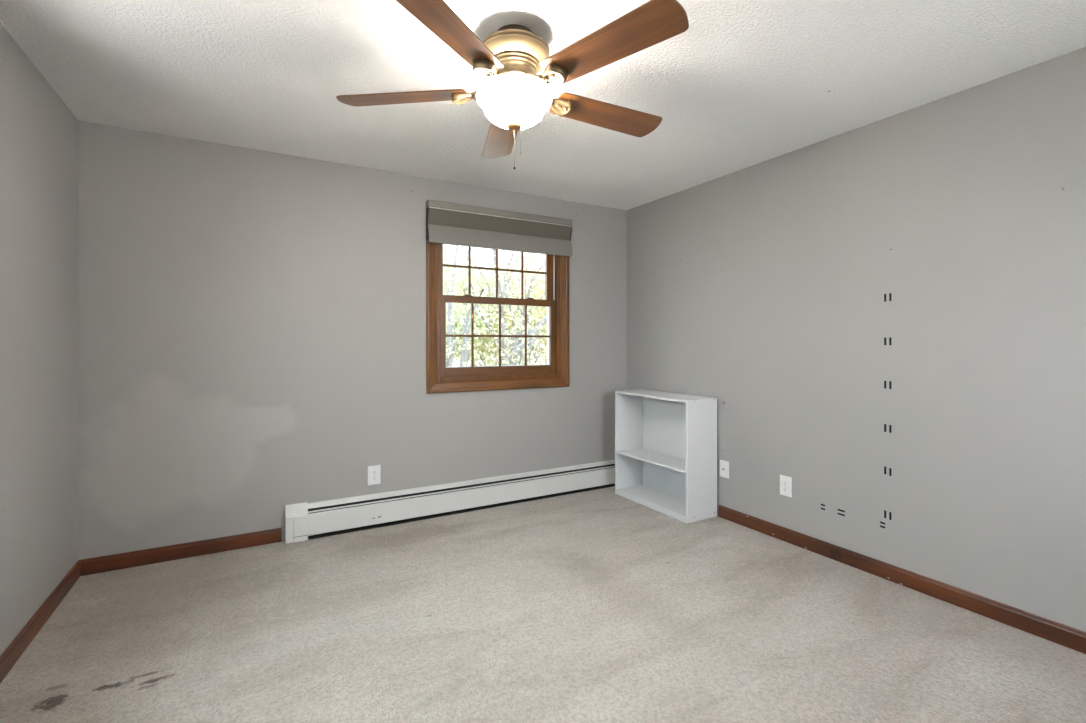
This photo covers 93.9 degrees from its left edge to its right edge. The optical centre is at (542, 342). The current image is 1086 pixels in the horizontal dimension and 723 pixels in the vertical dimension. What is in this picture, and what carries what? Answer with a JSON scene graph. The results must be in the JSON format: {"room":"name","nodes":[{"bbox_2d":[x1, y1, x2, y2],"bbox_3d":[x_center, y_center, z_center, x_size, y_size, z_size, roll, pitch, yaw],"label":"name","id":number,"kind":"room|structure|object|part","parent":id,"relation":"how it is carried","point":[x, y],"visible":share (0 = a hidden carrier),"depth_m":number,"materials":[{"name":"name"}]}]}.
{"room":"empty bedroom","nodes":[
{"label":"empty bedroom","id":0,"kind":"room"},
{"bbox_2d":[0,22,77,655],"bbox_3d":[-1.528,0.028,0.882,0.140,2.440,4.144,0,0,-30],"label":"wall","id":1,"kind":"structure","parent":0,"point":[39,132],"depth_m":2.20,"materials":[{"name":"grey paint"}]},
{"bbox_2d":[0,561,80,682],"bbox_3d":[-1.459,1.205,0.915,0.012,0.084,4.132,0,0,-30],"label":"baseboard","id":2,"kind":"structure","parent":1,"relation":"attached to","point":[13,652],"depth_m":2.17,"materials":[{"name":"red wood"}]},
{"bbox_2d":[78,121,626,559],"bbox_3d":[-0.904,0.028,3.701,4.010,2.440,0.140,0,0,-30],"label":"wall","id":3,"kind":"structure","parent":0,"point":[252,322],"depth_m":3.18,"materials":[{"name":"grey paint"}]},
{"bbox_2d":[78,528,280,575],"bbox_3d":[-2.067,1.205,2.952,0.967,0.084,0.012,0,0,-30],"label":"baseboard","id":4,"kind":"structure","parent":3,"relation":"attached to","point":[106,563],"depth_m":2.92,"materials":[{"name":"red wood"}]},
{"bbox_2d":[368,465,380,484],"bbox_3d":[-1.155,0.905,3.472,0.084,0.130,0.009,0,0,-30],"label":"electrical outlet","id":5,"kind":"object","parent":3,"relation":"attached to","point":[374,472],"visible":1,"depth_m":3.47,"materials":[{"name":"white plastic"}]},
{"bbox_2d":[285,460,614,543],"bbox_3d":[-0.424,1.137,3.852,2.734,0.222,0.068,0,0,-30],"label":"baseboard heater","id":6,"kind":"object","parent":3,"relation":"attached to","point":[304,521],"visible":0.84,"depth_m":3.64,"materials":[{"name":"white metal"}]},
{"bbox_3d":[-1.524,1.156,3.190,0.079,0.116,0.004,0,0,-30],"label":"access panel","id":7,"kind":"part","parent":6,"relation":"part of","materials":[{"name":"white metal"}]},
{"bbox_3d":[-0.438,1.139,3.881,2.730,0.210,0.005,0,0,-30],"label":"plate","id":8,"kind":"part","parent":6,"relation":"part of","materials":[{"name":"white metal"}]},
{"bbox_2d":[308,484,614,538],"bbox_3d":[-0.368,1.244,3.885,2.604,0.006,0.054,0,0,-30],"label":"panel","id":9,"kind":"object","parent":6,"relation":"on","point":[342,531],"depth_m":3.71,"materials":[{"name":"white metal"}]},
{"bbox_2d":[426,239,568,393],"bbox_3d":[-0.349,-0.297,4.016,1.212,1.321,0.180,0,0,-30],"label":"window","id":10,"kind":"structure","parent":3,"relation":"in","point":[440,378],"depth_m":3.96,"materials":[{"name":"brown wood"}]},
{"bbox_3d":[-0.802,-0.297,3.667,0.080,1.321,0.020,0,0,-30],"label":"casing","id":11,"kind":"part","parent":10,"relation":"part of","materials":[{"name":"brown wood"}]},
{"bbox_2d":[443,247,545,298],"bbox_3d":[-0.365,-0.587,4.015,0.895,0.455,0.014,0,0,-30],"label":"grille","id":12,"kind":"object","parent":10,"relation":"attached to","point":[469,266],"depth_m":4.01,"materials":[{"name":"brown wood"}]},
{"bbox_3d":[-0.352,-0.588,4.021,1.014,0.540,0.032,0,0,-30],"label":"sash","id":13,"kind":"part","parent":10,"relation":"part of","materials":[{"name":"brown wood"}]},
{"bbox_2d":[446,303,549,366],"bbox_3d":[-0.335,-0.059,3.989,0.903,0.484,0.014,0,0,-30],"label":"grille","id":14,"kind":"object","parent":10,"relation":"attached to","point":[525,305],"depth_m":4.02,"materials":[{"name":"brown wood"}]},
{"bbox_3d":[-0.310,0.324,3.946,1.212,0.080,0.020,0,0,-30],"label":"casing","id":15,"kind":"part","parent":10,"relation":"part of","materials":[{"name":"brown wood"}]},
{"bbox_3d":[-0.332,-0.049,3.989,1.014,0.613,0.032,0,0,-30],"label":"sash","id":16,"kind":"part","parent":10,"relation":"part of","materials":[{"name":"brown wood"}]},
{"bbox_3d":[-0.334,-0.049,3.988,0.903,0.613,0.032,0,0,-30],"label":"sash rail","id":17,"kind":"part","parent":10,"relation":"part of","materials":[{"name":"brown wood"}]},
{"bbox_2d":[426,199,571,256],"bbox_3d":[-0.299,-0.870,3.923,1.213,0.302,0.071,0,0,-30],"label":"window shade","id":18,"kind":"object","parent":10,"relation":"attached to","point":[448,223],"visible":1,"depth_m":3.86,"materials":[{"name":"beige fabric"}]},
{"bbox_3d":[-0.292,-0.723,3.911,1.208,0.008,0.040,0,0,-30],"label":"rail","id":19,"kind":"part","parent":18,"relation":"part of","materials":[{"name":"beige fabric"}]},
{"bbox_3d":[-0.378,-0.297,4.066,1.062,1.170,0.066,0,0,-30],"label":"frame","id":20,"kind":"part","parent":10,"relation":"part of","materials":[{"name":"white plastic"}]},
{"bbox_3d":[0.182,-0.297,4.226,0.080,1.321,0.020,0,0,-30],"label":"casing","id":21,"kind":"part","parent":10,"relation":"part of","materials":[{"name":"brown wood"}]},
{"bbox_2d":[0,486,1085,722],"bbox_3d":[0.154,1.322,1.839,4.010,0.151,4.424,0,0,-30],"label":"floor","id":22,"kind":"structure","parent":0,"point":[602,605],"depth_m":2.13,"materials":[{"name":"beige carpet"}]},
{"bbox_2d":[615,389,716,523],"bbox_3d":[0.925,0.823,3.927,0.296,0.850,0.812,0,0,-30],"label":"bookcase","id":23,"kind":"object","parent":22,"relation":"on","point":[666,442],"visible":1,"depth_m":3.98,"materials":[{"name":"white laminate"}]},
{"bbox_3d":[0.729,0.823,4.271,0.296,0.850,0.016,0,0,-30],"label":"panel","id":24,"kind":"part","parent":23,"relation":"part of","materials":[{"name":"white laminate"}]},
{"bbox_3d":[0.923,0.902,3.925,0.278,0.017,0.773,0,0,-30],"label":"shelf","id":25,"kind":"part","parent":23,"relation":"part of","materials":[{"name":"white laminate"}]},
{"bbox_3d":[0.922,1.213,3.925,0.283,0.016,0.775,0,0,-30],"label":"panel","id":26,"kind":"part","parent":23,"relation":"part of","materials":[{"name":"white laminate"}]},
{"bbox_3d":[0.925,0.406,3.927,0.296,0.016,0.775,0,0,-30],"label":"panel","id":27,"kind":"part","parent":23,"relation":"part of","materials":[{"name":"white laminate"}]},
{"bbox_3d":[1.047,0.816,3.996,0.006,0.803,0.775,0,0,-30],"label":"panel","id":28,"kind":"part","parent":23,"relation":"part of","materials":[{"name":"white laminate"}]},
{"bbox_3d":[1.121,0.823,3.582,0.296,0.850,0.016,0,0,-30],"label":"panel","id":29,"kind":"part","parent":23,"relation":"part of","materials":[{"name":"white laminate"}]},
{"bbox_2d":[0,0,1085,209],"bbox_3d":[0.154,-1.252,1.839,4.010,0.120,4.424,0,0,-30],"label":"ceiling","id":30,"kind":"structure","parent":0,"point":[748,83],"depth_m":2.24,"materials":[{"name":"white paint"}]},
{"bbox_2d":[336,0,688,168],"bbox_3d":[-0.134,-0.932,1.917,1.366,0.518,1.314,0,0,25],"label":"ceiling fan","id":31,"kind":"object","parent":30,"relation":"hanging from","point":[513,55],"visible":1,"depth_m":1.84,"materials":[{"name":"brown wood"}]},
{"bbox_3d":[-0.556,-0.977,2.021,0.527,0.006,0.155,0,12,7],"label":"fan blade","id":32,"kind":"part","parent":31,"relation":"part of","materials":[{"name":"brown wood"}]},
{"bbox_3d":[-0.299,-0.977,1.560,0.155,0.006,0.527,13,5,24],"label":"fan blade","id":33,"kind":"part","parent":31,"relation":"part of","materials":[{"name":"brown wood"}]},
{"bbox_3d":[-0.158,-0.986,1.864,0.053,0.056,0.107,5,2,25],"label":"bracket arm","id":34,"kind":"part","parent":31,"relation":"part of","materials":[{"name":"beige metal"}]},
{"bbox_3d":[-0.163,-0.910,1.969,0.044,0.051,0.044,0,0,-30],"label":"bulb","id":35,"kind":"part","parent":31,"relation":"part of","materials":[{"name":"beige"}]},
{"bbox_3d":[-0.197,-0.977,2.407,0.155,0.006,0.527,-12,2,-11],"label":"fan blade","id":36,"kind":"part","parent":31,"relation":"part of","materials":[{"name":"brown wood"}]},
{"bbox_3d":[-0.133,-0.986,2.079,0.053,0.056,0.107,-5,1,-11],"label":"bracket arm","id":37,"kind":"part","parent":31,"relation":"part of","materials":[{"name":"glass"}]},
{"bbox_3d":[-0.111,-0.902,1.967,0.297,0.110,0.297,0,0,-30],"label":"lamp shade","id":38,"kind":"part","parent":31,"relation":"part of","materials":[{"name":"white glass"}]},
{"bbox_3d":[-0.086,-0.910,1.921,0.044,0.051,0.044,0,0,-30],"label":"bulb","id":39,"kind":"part","parent":31,"relation":"part of","materials":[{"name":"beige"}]},
{"bbox_3d":[-0.083,-0.910,2.011,0.044,0.051,0.044,0,0,-30],"label":"bulb","id":40,"kind":"part","parent":31,"relation":"part of","materials":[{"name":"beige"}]},
{"bbox_3d":[-0.027,-0.986,1.891,0.107,0.056,0.053,0,-5,43],"label":"bracket arm","id":41,"kind":"part","parent":31,"relation":"part of","materials":[{"name":"beige metal"}]},
{"bbox_3d":[-0.012,-0.986,2.023,0.107,0.056,0.053,0,-5,-29],"label":"bracket arm","id":42,"kind":"part","parent":31,"relation":"part of","materials":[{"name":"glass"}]},
{"bbox_3d":[0.043,-0.959,1.819,0.056,0.017,0.019,0,-12,43],"label":"bracket knob","id":43,"kind":"part","parent":31,"relation":"part of","materials":[{"name":"beige metal"}]},
{"bbox_3d":[0.281,-0.977,2.186,0.527,0.006,0.155,0,-12,-29],"label":"fan blade","id":44,"kind":"part","parent":31,"relation":"part of","materials":[{"name":"brown wood"}]},
{"bbox_3d":[0.218,-0.977,1.662,0.527,0.006,0.155,0,-12,43],"label":"fan blade","id":45,"kind":"part","parent":31,"relation":"part of","materials":[{"name":"brown wood"}]},
{"bbox_2d":[627,47,1085,631],"bbox_3d":[1.837,0.028,2.795,0.140,2.440,4.144,0,0,-30],"label":"wall","id":46,"kind":"structure","parent":0,"point":[759,289],"depth_m":2.60,"materials":[{"name":"grey paint"}]},
{"bbox_2d":[720,460,728,478],"bbox_3d":[1.284,0.898,3.606,0.020,0.118,0.080,0,0,-30],"label":"cable plate","id":47,"kind":"object","parent":46,"relation":"attached to","point":[724,465],"visible":1,"depth_m":3.60,"materials":[{"name":"white plastic"}]},
{"bbox_2d":[780,475,791,497],"bbox_3d":[1.525,0.901,3.192,0.009,0.126,0.080,0,0,-30],"label":"electrical outlet","id":48,"kind":"object","parent":46,"relation":"attached to","point":[785,481],"visible":1,"depth_m":3.18,"materials":[{"name":"white plastic"}]},
{"bbox_2d":[718,505,1085,653],"bbox_3d":[2.030,1.205,2.301,0.012,0.084,3.095,0,0,-30],"label":"baseboard","id":49,"kind":"structure","parent":46,"relation":"attached to","point":[1056,632],"depth_m":2.51,"materials":[{"name":"red wood"}]},
{"label":"outside","id":50,"kind":"structure","parent":0,"visible":0},
{"bbox_3d":[1.262,4.141,9.920,120.000,0.422,120.000,0,0,-30],"label":"ground","id":51,"kind":"structure","parent":50,"visible":0},
{"bbox_2d":[443,269,497,362],"bbox_3d":[-3.572,0.580,16.143,6.955,7.189,4.574,0,0,37],"label":"tree","id":52,"kind":"object","parent":51,"relation":"on","point":[458,326],"visible":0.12,"depth_m":14.02,"materials":[{"name":"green plant"}]},
{"bbox_2d":[444,245,505,366],"bbox_3d":[-2.671,1.105,9.659,3.943,6.119,5.028,0,0,-30],"label":"tree","id":53,"kind":"object","parent":51,"relation":"on","point":[450,324],"visible":0.14,"depth_m":9.27,"materials":[{"name":"grey plant"}]},
{"bbox_2d":[443,244,544,363],"bbox_3d":[-2.692,-1.056,22.632,6.526,10.494,8.737,0,0,42],"label":"tree","id":54,"kind":"object","parent":51,"relation":"on","point":[450,252],"visible":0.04,"depth_m":22.47,"materials":[{"name":"grey plant"}]},
{"bbox_2d":[443,245,546,366],"bbox_3d":[-1.006,0.152,10.306,4.235,8.022,4.244,0,0,42],"label":"tree","id":55,"kind":"object","parent":51,"relation":"on","point":[516,350],"visible":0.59,"depth_m":10.26,"materials":[{"name":"grey plant"}]},
{"bbox_2d":[443,247,546,366],"bbox_3d":[-0.953,0.297,15.404,5.546,7.727,5.137,0,0,-7],"label":"tree","id":56,"kind":"object","parent":51,"relation":"on","point":[482,348],"visible":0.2,"depth_m":14.85,"materials":[{"name":"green plant"}]},
{"bbox_2d":[515,262,546,364],"bbox_3d":[0.923,0.484,18.117,4.840,7.368,5.923,0,0,-3],"label":"tree","id":57,"kind":"object","parent":51,"relation":"on","point":[545,341],"visible":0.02,"depth_m":17.25,"materials":[{"name":"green plant"}]}
]}

